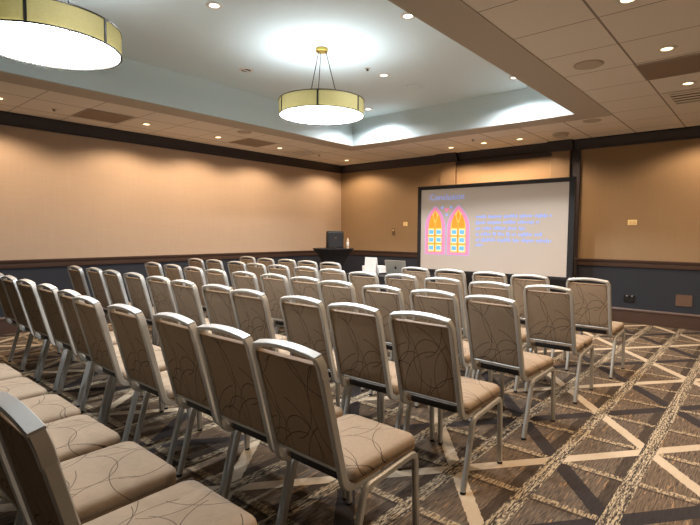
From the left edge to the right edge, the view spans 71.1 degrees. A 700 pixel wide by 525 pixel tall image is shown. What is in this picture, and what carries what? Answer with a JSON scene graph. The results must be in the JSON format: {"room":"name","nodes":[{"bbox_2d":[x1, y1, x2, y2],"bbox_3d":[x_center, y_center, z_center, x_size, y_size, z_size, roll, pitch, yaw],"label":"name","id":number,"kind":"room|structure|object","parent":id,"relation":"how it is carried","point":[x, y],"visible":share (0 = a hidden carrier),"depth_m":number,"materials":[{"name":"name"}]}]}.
{"room":"conference room","nodes":[
{"label":"conference room","id":0,"kind":"room"},
{"bbox_2d":[0,125,340,316],"bbox_3d":[-5.133,-0.748,5.695,0.100,3.450,14.978,3,5,41],"label":"wall","id":1,"kind":"structure","parent":0,"point":[62,195],"depth_m":7.74,"materials":[{"name":"beige paint"}]},
{"bbox_2d":[0,301,152,334],"bbox_3d":[-5.097,0.863,5.753,0.024,0.225,14.978,3,5,41],"label":"baseboard","id":2,"kind":"structure","parent":1,"relation":"attached to","point":[5,328],"depth_m":6.43,"materials":[{"name":"brown wood"}]},
{"bbox_2d":[0,250,317,268],"bbox_3d":[-5.088,0.065,5.701,0.034,0.112,14.978,3,5,41],"label":"trim","id":3,"kind":"structure","parent":1,"relation":"attached to","point":[28,263],"depth_m":7.67,"materials":[{"name":"brown wood"}]},
{"bbox_2d":[0,111,341,172],"bbox_3d":[-5.052,-1.809,5.567,0.095,0.160,14.978,3,5,41],"label":"trim","id":4,"kind":"structure","parent":1,"relation":"attached to","point":[6,118],"depth_m":7.71,"materials":[{"name":"brown wood"}]},
{"bbox_2d":[0,312,699,524],"bbox_3d":[-1.250,1.254,2.456,10.381,0.100,15.178,3,5,41],"label":"floor","id":5,"kind":"structure","parent":0,"point":[627,452],"depth_m":3.06,"materials":[{"name":"carpet"}]},
{"bbox_2d":[0,363,21,380],"bbox_3d":[-2.374,0.690,2.942,0.432,0.951,0.631,3,5,41],"label":"banquet chair","id":6,"kind":"object","parent":5,"relation":"on","point":[6,372],"visible":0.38,"depth_m":3.04,"materials":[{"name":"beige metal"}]},
{"bbox_2d":[0,377,47,399],"bbox_3d":[-2.030,0.710,2.640,0.432,0.951,0.631,3,5,41],"label":"banquet chair","id":7,"kind":"object","parent":5,"relation":"on","point":[22,388],"visible":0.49,"depth_m":2.73,"materials":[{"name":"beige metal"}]},
{"bbox_2d":[0,273,71,368],"bbox_3d":[-3.265,0.555,5.042,0.432,0.951,0.631,3,5,41],"label":"banquet chair","id":8,"kind":"object","parent":5,"relation":"on","point":[4,301],"visible":0.3,"depth_m":4.92,"materials":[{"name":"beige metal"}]},
{"bbox_2d":[1,275,75,379],"bbox_3d":[-2.913,0.578,4.704,0.432,0.951,0.631,3,5,42],"label":"banquet chair","id":9,"kind":"object","parent":5,"relation":"on","point":[13,294],"visible":0.37,"depth_m":4.52,"materials":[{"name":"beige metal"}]},
{"bbox_2d":[20,394,80,423],"bbox_3d":[-1.674,0.731,2.341,0.432,0.951,0.631,3,5,42],"label":"banquet chair","id":10,"kind":"object","parent":5,"relation":"on","point":[48,408],"visible":0.38,"depth_m":2.43,"materials":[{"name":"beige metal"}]},
{"bbox_2d":[16,279,108,391],"bbox_3d":[-2.543,0.601,4.369,0.432,0.951,0.631,3,5,40],"label":"banquet chair","id":11,"kind":"object","parent":5,"relation":"on","point":[31,300],"visible":0.45,"depth_m":4.17,"materials":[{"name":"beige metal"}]},
{"bbox_2d":[14,415,119,524],"bbox_3d":[-1.341,0.751,2.042,0.432,0.951,0.631,3,5,40],"label":"banquet chair","id":12,"kind":"object","parent":5,"relation":"on","point":[77,435],"visible":0.34,"depth_m":2.10,"materials":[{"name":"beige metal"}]},
{"bbox_2d":[36,283,116,406],"bbox_3d":[-2.147,0.625,4.018,0.432,0.951,0.631,3,5,41],"label":"banquet chair","id":13,"kind":"object","parent":5,"relation":"on","point":[49,299],"visible":0.5,"depth_m":3.82,"materials":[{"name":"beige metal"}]},
{"bbox_2d":[0,441,176,524],"bbox_3d":[-0.989,0.772,1.745,0.432,0.951,0.631,3,5,41],"label":"banquet chair","id":14,"kind":"object","parent":5,"relation":"on","point":[101,482],"visible":0.63,"depth_m":1.75,"materials":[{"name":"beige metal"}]},
{"bbox_2d":[67,265,130,314],"bbox_3d":[-3.046,0.498,5.996,0.432,0.951,0.631,3,5,41],"label":"banquet chair","id":15,"kind":"object","parent":5,"relation":"on","point":[77,277],"visible":0.2,"depth_m":5.75,"materials":[{"name":"silver metal"}]},
{"bbox_2d":[57,289,167,425],"bbox_3d":[-1.758,0.651,3.642,0.432,0.951,0.631,3,5,42],"label":"banquet chair","id":16,"kind":"object","parent":5,"relation":"on","point":[66,303],"visible":0.42,"depth_m":3.51,"materials":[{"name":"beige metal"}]},
{"bbox_2d":[86,267,154,344],"bbox_3d":[-2.687,0.516,5.744,0.432,0.951,0.631,3,5,42],"label":"banquet chair","id":17,"kind":"object","parent":5,"relation":"on","point":[96,280],"visible":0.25,"depth_m":5.54,"materials":[{"name":"beige fabric"}]},
{"bbox_2d":[0,391,256,524],"bbox_3d":[-0.622,0.794,1.424,0.432,0.951,0.631,3,5,41],"label":"banquet chair","id":18,"kind":"object","parent":5,"relation":"on","point":[31,454],"visible":1,"depth_m":1.29,"materials":[{"name":"fabric"}]},
{"bbox_2d":[102,270,157,345],"bbox_3d":[-2.330,0.539,5.411,0.432,0.951,0.631,3,5,41],"label":"banquet chair","id":19,"kind":"object","parent":5,"relation":"on","point":[115,287],"visible":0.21,"depth_m":5.20,"materials":[{"name":"beige fabric"}]},
{"bbox_2d":[72,295,191,441],"bbox_3d":[-1.466,0.673,3.314,0.432,0.951,0.631,3,5,42],"label":"banquet chair","id":20,"kind":"object","parent":5,"relation":"on","point":[91,318],"visible":0.54,"depth_m":3.12,"materials":[{"name":"beige fabric"}]},
{"bbox_2d":[123,272,154,327],"bbox_3d":[-1.963,0.560,5.105,0.432,0.951,0.631,3,5,41],"label":"banquet chair","id":21,"kind":"object","parent":5,"relation":"on","point":[137,290],"visible":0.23,"depth_m":4.87,"materials":[{"name":"silver metal"}]},
{"bbox_2d":[107,304,202,464],"bbox_3d":[-1.069,0.696,2.972,0.432,0.951,0.631,3,5,41],"label":"banquet chair","id":22,"kind":"object","parent":5,"relation":"on","point":[131,332],"visible":0.51,"depth_m":2.77,"materials":[{"name":"beige fabric"}]},
{"bbox_2d":[145,262,164,281],"bbox_3d":[-2.445,0.455,6.776,0.432,0.951,0.631,3,5,40],"label":"banquet chair","id":23,"kind":"object","parent":5,"relation":"on","point":[157,270],"visible":0.15,"depth_m":6.52,"materials":[{"name":"beige fabric"}]},
{"bbox_2d":[146,276,209,324],"bbox_3d":[-1.577,0.585,4.739,0.432,0.951,0.631,3,5,40],"label":"banquet chair","id":24,"kind":"object","parent":5,"relation":"on","point":[161,294],"visible":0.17,"depth_m":4.52,"materials":[{"name":"beige fabric"}]},
{"bbox_2d":[163,264,205,317],"bbox_3d":[-2.037,0.482,6.368,0.432,0.951,0.631,3,5,41],"label":"banquet chair","id":25,"kind":"object","parent":5,"relation":"on","point":[172,274],"visible":0.12,"depth_m":6.12,"materials":[{"name":"beige fabric"}]},
{"bbox_2d":[170,279,211,333],"bbox_3d":[-1.227,0.609,4.393,0.432,0.951,0.631,4,5,42],"label":"banquet chair","id":26,"kind":"object","parent":5,"relation":"on","point":[187,301],"visible":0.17,"depth_m":4.15,"materials":[{"name":"beige fabric"}]},
{"bbox_2d":[183,266,206,312],"bbox_3d":[-1.651,0.509,5.981,0.432,0.951,0.631,3,5,42],"label":"banquet chair","id":27,"kind":"object","parent":5,"relation":"on","point":[197,277],"visible":0.19,"depth_m":5.75,"materials":[{"name":"silver metal"}]},
{"bbox_2d":[188,258,231,288],"bbox_3d":[-2.188,0.396,7.764,0.432,0.951,0.631,3,5,40],"label":"banquet chair","id":28,"kind":"object","parent":5,"relation":"on","point":[200,264],"visible":0.18,"depth_m":7.49,"materials":[{"name":"silver metal"}]},
{"bbox_2d":[206,259,223,273],"bbox_3d":[-1.832,0.415,7.487,0.432,0.951,0.631,3,5,40],"label":"banquet chair","id":29,"kind":"object","parent":5,"relation":"on","point":[219,265],"visible":0.13,"depth_m":7.24,"materials":[{"name":"beige fabric"}]},
{"bbox_2d":[205,269,228,291],"bbox_3d":[-1.290,0.533,5.614,0.432,0.951,0.631,3,5,42],"label":"banquet chair","id":30,"kind":"object","parent":5,"relation":"on","point":[211,278],"visible":0.14,"depth_m":5.37,"materials":[{"name":"beige fabric"}]},
{"bbox_2d":[153,312,287,495],"bbox_3d":[-0.690,0.717,2.685,0.432,0.951,0.631,4,5,42],"label":"banquet chair","id":31,"kind":"object","parent":5,"relation":"on","point":[179,345],"visible":0.49,"depth_m":2.49,"materials":[{"name":"beige fabric"}]},
{"bbox_2d":[227,261,246,289],"bbox_3d":[-1.407,0.442,7.097,0.432,0.951,0.631,3,5,41],"label":"banquet chair","id":32,"kind":"object","parent":5,"relation":"on","point":[232,268],"visible":0.11,"depth_m":6.87,"materials":[{"name":"beige fabric"}]},
{"bbox_2d":[202,284,286,340],"bbox_3d":[-0.853,0.631,4.059,0.432,0.951,0.631,3,5,39],"label":"banquet chair","id":33,"kind":"object","parent":5,"relation":"on","point":[219,305],"visible":0.2,"depth_m":3.85,"materials":[{"name":"beige fabric"}]},
{"bbox_2d":[240,256,256,266],"bbox_3d":[-1.550,0.355,8.511,0.432,0.951,0.631,3,5,40],"label":"banquet chair","id":34,"kind":"object","parent":5,"relation":"on","point":[246,261],"visible":0.12,"depth_m":8.24,"materials":[{"name":"beige fabric"}]},
{"bbox_2d":[232,271,275,331],"bbox_3d":[-0.923,0.552,5.345,0.432,0.951,0.631,3,5,41],"label":"banquet chair","id":35,"kind":"object","parent":5,"relation":"on","point":[240,282],"visible":0.16,"depth_m":5.10,"materials":[{"name":"beige fabric"}]},
{"bbox_2d":[246,263,267,292],"bbox_3d":[-1.068,0.467,6.727,0.432,0.951,0.631,3,5,40],"label":"banquet chair","id":36,"kind":"object","parent":5,"relation":"on","point":[257,271],"visible":0.12,"depth_m":6.49,"materials":[{"name":"silver metal"}]},
{"bbox_2d":[231,289,289,354],"bbox_3d":[-0.542,0.653,3.742,0.432,0.951,0.631,3,5,41],"label":"banquet chair","id":37,"kind":"object","parent":5,"relation":"on","point":[253,315],"visible":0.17,"depth_m":3.51,"materials":[{"name":"beige fabric"}]},
{"bbox_2d":[257,258,275,277],"bbox_3d":[-1.157,0.388,8.014,0.432,0.951,0.631,3,5,40],"label":"banquet chair","id":38,"kind":"object","parent":5,"relation":"on","point":[271,262],"visible":0.1,"depth_m":7.76,"materials":[{"name":"beige fabric"}]},
{"bbox_2d":[196,324,345,524],"bbox_3d":[-0.368,0.737,2.380,0.432,0.951,0.631,3,5,41],"label":"banquet chair","id":39,"kind":"object","parent":5,"relation":"on","point":[230,367],"visible":0.48,"depth_m":2.18,"materials":[{"name":"beige fabric"}]},
{"bbox_2d":[260,273,291,333],"bbox_3d":[-0.568,0.571,5.073,0.432,0.951,0.631,3,5,41],"label":"banquet chair","id":40,"kind":"object","parent":5,"relation":"on","point":[274,289],"visible":0.29,"depth_m":4.90,"materials":[{"name":"beige fabric"}]},
{"bbox_2d":[267,264,293,329],"bbox_3d":[-0.721,0.488,6.418,0.432,0.951,0.631,3,5,41],"label":"banquet chair","id":41,"kind":"object","parent":5,"relation":"on","point":[286,272],"visible":0.18,"depth_m":6.15,"materials":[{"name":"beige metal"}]},
{"bbox_2d":[278,259,296,280],"bbox_3d":[-0.777,0.409,7.713,0.432,0.951,0.631,4,5,42],"label":"banquet chair","id":42,"kind":"object","parent":5,"relation":"on","point":[291,266],"visible":0.13,"depth_m":7.45,"materials":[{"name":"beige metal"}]},
{"bbox_2d":[294,266,319,282],"bbox_3d":[-0.355,0.507,6.146,0.432,0.951,0.631,3,5,40],"label":"banquet chair","id":43,"kind":"object","parent":5,"relation":"on","point":[314,274],"visible":0.1,"depth_m":5.89,"materials":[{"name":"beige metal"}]},
{"bbox_2d":[297,260,319,279],"bbox_3d":[-0.439,0.432,7.362,0.432,0.951,0.631,3,5,41],"label":"banquet chair","id":44,"kind":"object","parent":5,"relation":"on","point":[314,265],"visible":0.17,"depth_m":7.10,"materials":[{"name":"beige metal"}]},
{"bbox_2d":[289,276,331,345],"bbox_3d":[-0.237,0.592,4.776,0.432,0.951,0.631,3,5,40],"label":"banquet chair","id":45,"kind":"object","parent":5,"relation":"on","point":[307,289],"visible":0.1,"depth_m":4.54,"materials":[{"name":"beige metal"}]},
{"bbox_2d":[279,295,379,421],"bbox_3d":[-0.132,0.677,3.391,0.432,0.951,0.631,3,5,40],"label":"banquet chair","id":46,"kind":"object","parent":5,"relation":"on","point":[305,325],"visible":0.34,"depth_m":3.16,"materials":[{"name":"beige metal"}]},
{"bbox_2d":[320,262,341,273],"bbox_3d":[-0.090,0.453,7.053,0.432,0.951,0.631,3,5,41],"label":"banquet chair","id":47,"kind":"object","parent":5,"relation":"on","point":[334,263],"visible":0.18,"depth_m":6.79,"materials":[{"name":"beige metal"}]},
{"bbox_2d":[313,248,353,269],"bbox_3d":[-0.338,0.233,9.850,0.820,1.041,0.820,3,5,41],"label":"cocktail table","id":48,"kind":"object","parent":5,"relation":"on","point":[339,255],"visible":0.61,"depth_m":9.58,"materials":[{"name":"black fabric"}]},
{"bbox_2d":[326,231,343,247],"bbox_3d":[-0.308,-0.456,9.755,0.328,0.345,0.244,0,4,-13],"label":"loudspeaker","id":49,"kind":"object","parent":48,"relation":"on","point":[333,238],"visible":0.99,"depth_m":9.64,"materials":[{"name":"black plastic"}]},
{"bbox_2d":[329,232,342,246],"bbox_3d":[-0.281,-0.448,9.642,0.277,0.284,0.005,0,4,-13],"label":"grille","id":50,"kind":"object","parent":49,"relation":"attached to","point":[335,238],"depth_m":9.64,"materials":[{"name":"black metal"}]},
{"bbox_2d":[319,268,347,286],"bbox_3d":[-0.021,0.531,5.796,0.432,0.951,0.631,3,5,40],"label":"banquet chair","id":51,"kind":"object","parent":5,"relation":"on","point":[323,276],"visible":0.16,"depth_m":5.55,"materials":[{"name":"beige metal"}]},
{"bbox_2d":[252,339,418,524],"bbox_3d":[-0.051,0.758,2.073,0.432,0.951,0.631,4,5,42],"label":"banquet chair","id":52,"kind":"object","parent":5,"relation":"on","point":[352,449],"visible":1,"depth_m":1.92,"materials":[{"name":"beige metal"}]},
{"bbox_2d":[319,280,393,390],"bbox_3d":[0.064,0.614,4.438,0.432,0.951,0.631,3,5,40],"label":"banquet chair","id":53,"kind":"object","parent":5,"relation":"on","point":[329,294],"visible":0.27,"depth_m":4.21,"materials":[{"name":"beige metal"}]},
{"bbox_2d":[348,271,387,350],"bbox_3d":[0.321,0.557,5.398,0.432,0.951,0.631,3,5,41],"label":"banquet chair","id":54,"kind":"object","parent":5,"relation":"on","point":[358,282],"visible":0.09,"depth_m":5.19,"materials":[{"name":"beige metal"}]},
{"bbox_2d":[327,302,434,464],"bbox_3d":[0.197,0.698,3.084,0.432,0.951,0.631,3,5,40],"label":"banquet chair","id":55,"kind":"object","parent":5,"relation":"on","point":[358,339],"visible":0.77,"depth_m":2.89,"materials":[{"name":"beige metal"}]},
{"bbox_2d":[362,285,405,395],"bbox_3d":[0.432,0.639,4.071,0.432,0.951,0.631,3,5,41],"label":"banquet chair","id":56,"kind":"object","parent":5,"relation":"on","point":[387,303],"visible":0.21,"depth_m":3.85,"materials":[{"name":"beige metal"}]},
{"bbox_2d":[346,273,433,291],"bbox_3d":[0.578,0.532,7.620,1.289,0.695,0.728,3,5,41],"label":"table","id":57,"kind":"object","parent":5,"relation":"on","point":[381,276],"visible":0.11,"depth_m":7.28,"materials":[{"name":"black fabric"}]},
{"bbox_2d":[364,257,378,273],"bbox_3d":[0.335,0.049,7.625,0.224,0.264,0.089,3,5,41],"label":"folder","id":58,"kind":"object","parent":57,"relation":"on","point":[371,264],"visible":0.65,"depth_m":7.59,"materials":[{"name":"white paper"}]},
{"bbox_2d":[362,265,385,273],"bbox_3d":[0.424,0.110,7.879,0.390,0.112,0.285,3,5,41],"label":"projector","id":59,"kind":"object","parent":57,"relation":"on","point":[382,269],"visible":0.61,"depth_m":7.70,"materials":[{"name":"white plastic"}]},
{"bbox_2d":[385,260,406,273],"bbox_3d":[0.774,0.075,7.555,0.380,0.226,0.306,3,5,41],"label":"laptop","id":60,"kind":"object","parent":57,"relation":"on","point":[392,266],"visible":0.72,"depth_m":7.47,"materials":[{"name":"metal"}]},
{"bbox_2d":[384,274,419,360],"bbox_3d":[0.690,0.576,5.140,0.432,0.951,0.631,3,5,41],"label":"banquet chair","id":61,"kind":"object","parent":5,"relation":"on","point":[406,286],"visible":0.16,"depth_m":4.91,"materials":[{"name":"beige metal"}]},
{"bbox_2d":[401,267,430,295],"bbox_3d":[0.966,0.515,6.164,0.432,0.951,0.631,3,5,40],"label":"banquet chair","id":62,"kind":"object","parent":5,"relation":"on","point":[421,276],"visible":0.16,"depth_m":5.90,"materials":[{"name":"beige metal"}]},
{"bbox_2d":[388,311,502,494],"bbox_3d":[0.545,0.719,2.784,0.432,0.951,0.631,3,5,40],"label":"banquet chair","id":63,"kind":"object","parent":5,"relation":"on","point":[426,359],"visible":0.98,"depth_m":2.60,"materials":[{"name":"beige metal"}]},
{"bbox_2d":[410,289,491,420],"bbox_3d":[0.781,0.658,3.797,0.432,0.951,0.631,3,5,40],"label":"banquet chair","id":64,"kind":"object","parent":5,"relation":"on","point":[445,307],"visible":0.33,"depth_m":3.55,"materials":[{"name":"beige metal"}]},
{"bbox_2d":[434,269,467,297],"bbox_3d":[1.326,0.536,5.858,0.432,0.951,0.631,3,5,41],"label":"banquet chair","id":65,"kind":"object","parent":5,"relation":"on","point":[462,277],"visible":0.15,"depth_m":5.57,"materials":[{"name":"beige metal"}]},
{"bbox_2d":[424,277,488,376],"bbox_3d":[1.039,0.599,4.791,0.432,0.951,0.631,3,5,40],"label":"banquet chair","id":66,"kind":"object","parent":5,"relation":"on","point":[457,289],"visible":0.27,"depth_m":4.52,"materials":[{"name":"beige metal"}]},
{"bbox_2d":[417,177,576,281],"bbox_3d":[2.362,-0.242,8.339,2.775,2.214,0.680,3,5,41],"label":"projection screen","id":67,"kind":"object","parent":5,"relation":"on","point":[509,228],"visible":0.84,"depth_m":8.12,"materials":[{"name":"beige fabric"}]},
{"bbox_2d":[472,271,526,351],"bbox_3d":[1.679,0.560,5.499,0.432,0.951,0.631,3,5,42],"label":"banquet chair","id":68,"kind":"object","parent":5,"relation":"on","point":[503,279],"visible":0.12,"depth_m":5.26,"materials":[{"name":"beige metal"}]},
{"bbox_2d":[468,281,537,392],"bbox_3d":[1.379,0.623,4.434,0.432,0.951,0.631,3,5,41],"label":"banquet chair","id":69,"kind":"object","parent":5,"relation":"on","point":[473,290],"visible":0.2,"depth_m":4.21,"materials":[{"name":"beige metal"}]},
{"bbox_2d":[464,295,555,439],"bbox_3d":[1.125,0.681,3.469,0.631,0.951,0.432,-3,5,-45],"label":"banquet chair","id":70,"kind":"object","parent":5,"relation":"on","point":[493,330],"visible":0.93,"depth_m":3.30,"materials":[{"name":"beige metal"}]},
{"bbox_2d":[510,274,565,366],"bbox_3d":[1.990,0.581,5.196,0.432,0.951,0.631,3,5,39],"label":"banquet chair","id":71,"kind":"object","parent":5,"relation":"on","point":[517,285],"visible":0.17,"depth_m":5.03,"materials":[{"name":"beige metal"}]},
{"bbox_2d":[523,285,593,403],"bbox_3d":[1.764,0.642,4.161,0.432,0.951,0.631,3,5,41],"label":"banquet chair","id":72,"kind":"object","parent":5,"relation":"on","point":[549,316],"visible":1,"depth_m":3.98,"materials":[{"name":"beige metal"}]},
{"bbox_2d":[565,277,624,378],"bbox_3d":[2.417,0.605,4.843,0.432,0.951,0.631,3,5,41],"label":"banquet chair","id":73,"kind":"object","parent":5,"relation":"on","point":[592,302],"visible":0.84,"depth_m":4.65,"materials":[{"name":"beige fabric"}]},
{"bbox_2d":[0,0,699,165],"bbox_3d":[-1.229,-1.927,2.262,10.381,0.526,15.178,3,5,41],"label":"ceiling","id":74,"kind":"structure","parent":0,"point":[188,55],"depth_m":5.57,"materials":[{"name":"grey paint"}]},
{"bbox_2d":[0,0,121,70],"bbox_3d":[-2.068,-1.823,3.350,0.918,0.714,0.918,2,4,23],"label":"drum pendant","id":75,"kind":"object","parent":74,"relation":"hanging from","point":[54,34],"visible":1,"depth_m":3.22,"materials":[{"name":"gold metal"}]},
{"bbox_2d":[0,21,119,68],"bbox_3d":[-2.071,-1.482,3.370,0.889,0.006,0.889,4,5,42],"label":"diffuser","id":76,"kind":"object","parent":75,"relation":"attached to","point":[48,44],"depth_m":3.35,"materials":[{"name":"white plastic"}]},
{"bbox_2d":[71,108,135,123],"bbox_3d":[-3.259,-1.930,6.480,0.574,0.008,0.594,3,5,41],"label":"air vent","id":77,"kind":"object","parent":74,"relation":"attached to","point":[93,114],"visible":1,"depth_m":6.47,"materials":[{"name":"brown metal"}]},
{"bbox_2d":[206,1,222,8],"bbox_3d":[-1.178,-2.228,4.251,0.144,0.006,0.144,3,5,41],"label":"recessed light","id":78,"kind":"object","parent":74,"relation":"in","point":[211,4],"visible":1,"depth_m":4.24,"materials":[{"name":"white paint"}]},
{"bbox_2d":[237,131,251,133],"bbox_3d":[-1.603,-1.976,7.449,0.220,0.012,0.220,3,5,41],"label":"ceiling speaker","id":79,"kind":"object","parent":74,"relation":"attached to","point":[241,132],"visible":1,"depth_m":7.43,"materials":[{"name":"paint"}]},
{"bbox_2d":[238,68,253,72],"bbox_3d":[-1.262,-2.329,5.948,0.180,0.012,0.180,3,5,41],"label":"recessed light","id":80,"kind":"object","parent":74,"relation":"in","point":[245,70],"visible":1,"depth_m":5.94,"materials":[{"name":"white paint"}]},
{"bbox_2d":[228,138,277,146],"bbox_3d":[-1.645,-2.032,8.327,0.564,0.008,0.604,3,5,41],"label":"ceiling panel","id":81,"kind":"object","parent":74,"relation":"attached to","point":[248,141],"visible":1,"depth_m":8.29,"materials":[{"name":"brown metal"}]},
{"bbox_2d":[284,148,325,155],"bbox_3d":[-0.856,-2.082,9.249,0.570,0.012,0.550,3,5,41],"label":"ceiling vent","id":82,"kind":"object","parent":74,"relation":"in","point":[304,151],"visible":1,"depth_m":9.24,"materials":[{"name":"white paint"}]},
{"bbox_2d":[0,0,612,150],"bbox_3d":[-1.888,-1.743,3.522,4.395,0.009,10.930,3,5,41],"label":"ceiling soffit","id":83,"kind":"structure","parent":74,"relation":"attached to","point":[454,19],"depth_m":4.96,"materials":[{"name":"beige paint"}]},
{"bbox_2d":[279,46,363,125],"bbox_3d":[-0.303,-1.928,5.258,0.918,0.714,0.918,3,5,41],"label":"drum pendant","id":84,"kind":"object","parent":74,"relation":"hanging from","point":[318,106],"visible":1,"depth_m":5.03,"materials":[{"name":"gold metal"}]},
{"bbox_2d":[280,106,362,123],"bbox_3d":[-0.305,-1.587,5.279,0.889,0.006,0.889,-2,4,-35],"label":"diffuser","id":85,"kind":"object","parent":84,"relation":"attached to","point":[294,114],"depth_m":5.24,"materials":[{"name":"white plastic"}]},
{"bbox_2d":[378,73,389,76],"bbox_3d":[0.423,-2.330,6.103,0.144,0.006,0.144,3,5,41],"label":"recessed light","id":86,"kind":"object","parent":74,"relation":"in","point":[381,74],"visible":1,"depth_m":6.10,"materials":[{"name":"white paint"}]},
{"bbox_2d":[400,12,414,19],"bbox_3d":[0.525,-2.228,4.434,0.144,0.006,0.144,3,5,41],"label":"recessed light","id":87,"kind":"object","parent":74,"relation":"in","point":[406,16],"visible":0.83,"depth_m":4.44,"materials":[{"name":"white paint"}]},
{"bbox_2d":[406,83,423,88],"bbox_3d":[0.869,-2.352,6.550,0.240,0.012,0.240,3,5,41],"label":"ceiling speaker","id":88,"kind":"object","parent":74,"relation":"attached to","point":[414,85],"visible":1,"depth_m":6.53,"materials":[{"name":"grey paint"}]},
{"bbox_2d":[552,132,568,137],"bbox_3d":[3.183,-1.923,7.406,0.240,0.050,0.240,3,5,41],"label":"ceiling speaker","id":89,"kind":"object","parent":74,"relation":"attached to","point":[558,134],"visible":1,"depth_m":7.33,"materials":[{"name":"paint"}]},
{"bbox_2d":[573,60,603,69],"bbox_3d":[2.134,-1.764,4.384,0.250,0.012,0.250,3,5,41],"label":"ceiling speaker","id":90,"kind":"object","parent":74,"relation":"attached to","point":[588,64],"visible":1,"depth_m":4.36,"materials":[{"name":"paint"}]},
{"bbox_2d":[582,119,601,122],"bbox_3d":[3.230,-1.889,6.545,0.230,0.012,0.230,3,5,41],"label":"ceiling speaker","id":91,"kind":"object","parent":74,"relation":"attached to","point":[587,120],"visible":1,"depth_m":6.51,"materials":[{"name":"paint"}]},
{"bbox_2d":[615,0,637,4],"bbox_3d":[1.792,-1.694,3.159,0.144,0.006,0.144,3,5,41],"label":"recessed light","id":92,"kind":"object","parent":74,"relation":"in","point":[621,2],"visible":1,"depth_m":3.19,"materials":[{"name":"white paint"}]},
{"bbox_2d":[634,53,699,80],"bbox_3d":[2.965,-1.762,4.403,0.624,0.008,0.564,3,5,41],"label":"ceiling panel","id":93,"kind":"object","parent":74,"relation":"attached to","point":[687,64],"visible":1,"depth_m":4.43,"materials":[{"name":"brown metal"}]},
{"bbox_2d":[657,45,676,51],"bbox_3d":[2.582,-1.740,3.994,0.144,0.006,0.144,3,5,41],"label":"recessed light","id":94,"kind":"object","parent":74,"relation":"in","point":[669,47],"visible":1,"depth_m":3.99,"materials":[{"name":"white paint"}]},
{"bbox_2d":[662,88,699,105],"bbox_3d":[3.803,-1.809,5.290,0.650,0.012,0.620,3,5,41],"label":"ceiling vent","id":95,"kind":"object","parent":74,"relation":"in","point":[688,96],"visible":1,"depth_m":5.37,"materials":[{"name":"beige metal"}]},
{"bbox_2d":[679,81,696,85],"bbox_3d":[3.381,-1.790,4.902,0.144,0.006,0.144,3,5,41],"label":"recessed light","id":96,"kind":"object","parent":74,"relation":"in","point":[687,82],"visible":1,"depth_m":4.90,"materials":[{"name":"white paint"}]},
{"bbox_2d":[341,138,699,314],"bbox_3d":[3.682,-0.833,8.050,10.381,3.450,0.100,3,5,41],"label":"wall","id":97,"kind":"structure","parent":0,"point":[656,185],"depth_m":7.64,"materials":[{"name":"brown paint"}]},
{"bbox_2d":[435,152,458,163],"bbox_3d":[1.863,-1.997,9.377,0.430,0.160,0.170,3,5,41],"label":"trim","id":98,"kind":"structure","parent":97,"relation":"attached to","point":[446,157],"depth_m":9.33,"materials":[{"name":"brown wood"}]},
{"bbox_2d":[438,162,456,273],"bbox_3d":[1.885,-0.565,9.501,0.330,2.713,0.075,3,5,41],"label":"column","id":99,"kind":"structure","parent":97,"relation":"attached to","point":[448,171],"depth_m":9.39,"materials":[{"name":"beige paint"}]},
{"bbox_2d":[456,152,551,164],"bbox_3d":[2.701,-1.849,8.742,1.780,0.065,0.050,3,5,41],"label":"trim","id":100,"kind":"structure","parent":97,"relation":"attached to","point":[545,154],"depth_m":8.67,"materials":[{"name":"brown wood"}]},
{"bbox_2d":[341,126,699,172],"bbox_3d":[3.626,-1.895,7.912,10.181,0.160,0.095,3,5,41],"label":"trim","id":101,"kind":"structure","parent":97,"relation":"attached to","point":[693,132],"depth_m":8.24,"materials":[{"name":"brown wood"}]},
{"bbox_2d":[349,250,699,269],"bbox_3d":[3.633,-0.021,8.049,10.181,0.112,0.034,3,5,41],"label":"trim","id":102,"kind":"structure","parent":97,"relation":"attached to","point":[580,261],"depth_m":7.61,"materials":[{"name":"brown wood"}]},
{"bbox_2d":[549,150,570,292],"bbox_3d":[3.468,-0.471,8.140,0.290,2.713,0.075,3,5,41],"label":"trim","id":103,"kind":"structure","parent":97,"relation":"attached to","point":[560,160],"depth_m":8.06,"materials":[{"name":"beige paint"}]},
{"bbox_2d":[547,139,574,152],"bbox_3d":[3.446,-1.903,8.016,0.390,0.160,0.170,3,5,41],"label":"trim","id":104,"kind":"structure","parent":97,"relation":"attached to","point":[560,145],"depth_m":7.98,"materials":[{"name":"brown wood"}]},
{"bbox_2d":[570,150,580,281],"bbox_3d":[3.650,-0.575,8.007,0.150,2.487,0.030,3,5,41],"label":"trim","id":105,"kind":"structure","parent":97,"relation":"attached to","point":[575,167],"depth_m":7.95,"materials":[{"name":"brown wood"}]},
{"bbox_2d":[468,293,699,330],"bbox_3d":[3.631,0.778,8.102,10.181,0.225,0.024,3,5,41],"label":"baseboard","id":106,"kind":"structure","parent":97,"relation":"attached to","point":[627,315],"depth_m":7.29,"materials":[{"name":"brown wood"}]},
{"bbox_2d":[624,295,634,302],"bbox_3d":[4.291,0.558,7.529,0.155,0.105,0.015,3,5,41],"label":"wall outlet","id":107,"kind":"object","parent":97,"relation":"attached to","point":[627,298],"visible":1,"depth_m":7.53,"materials":[{"name":"black plastic"}]},
{"bbox_2d":[628,220,636,224],"bbox_3d":[4.297,-0.609,7.459,0.125,0.082,0.015,3,5,41],"label":"light switch","id":108,"kind":"object","parent":97,"relation":"attached to","point":[630,222],"visible":1,"depth_m":7.46,"materials":[{"name":"beige plastic"}]},
{"bbox_2d":[675,294,692,306],"bbox_3d":[4.818,0.551,7.074,0.200,0.165,0.015,3,5,41],"label":"blank plate","id":109,"kind":"object","parent":97,"relation":"attached to","point":[681,300],"visible":1,"depth_m":7.07,"materials":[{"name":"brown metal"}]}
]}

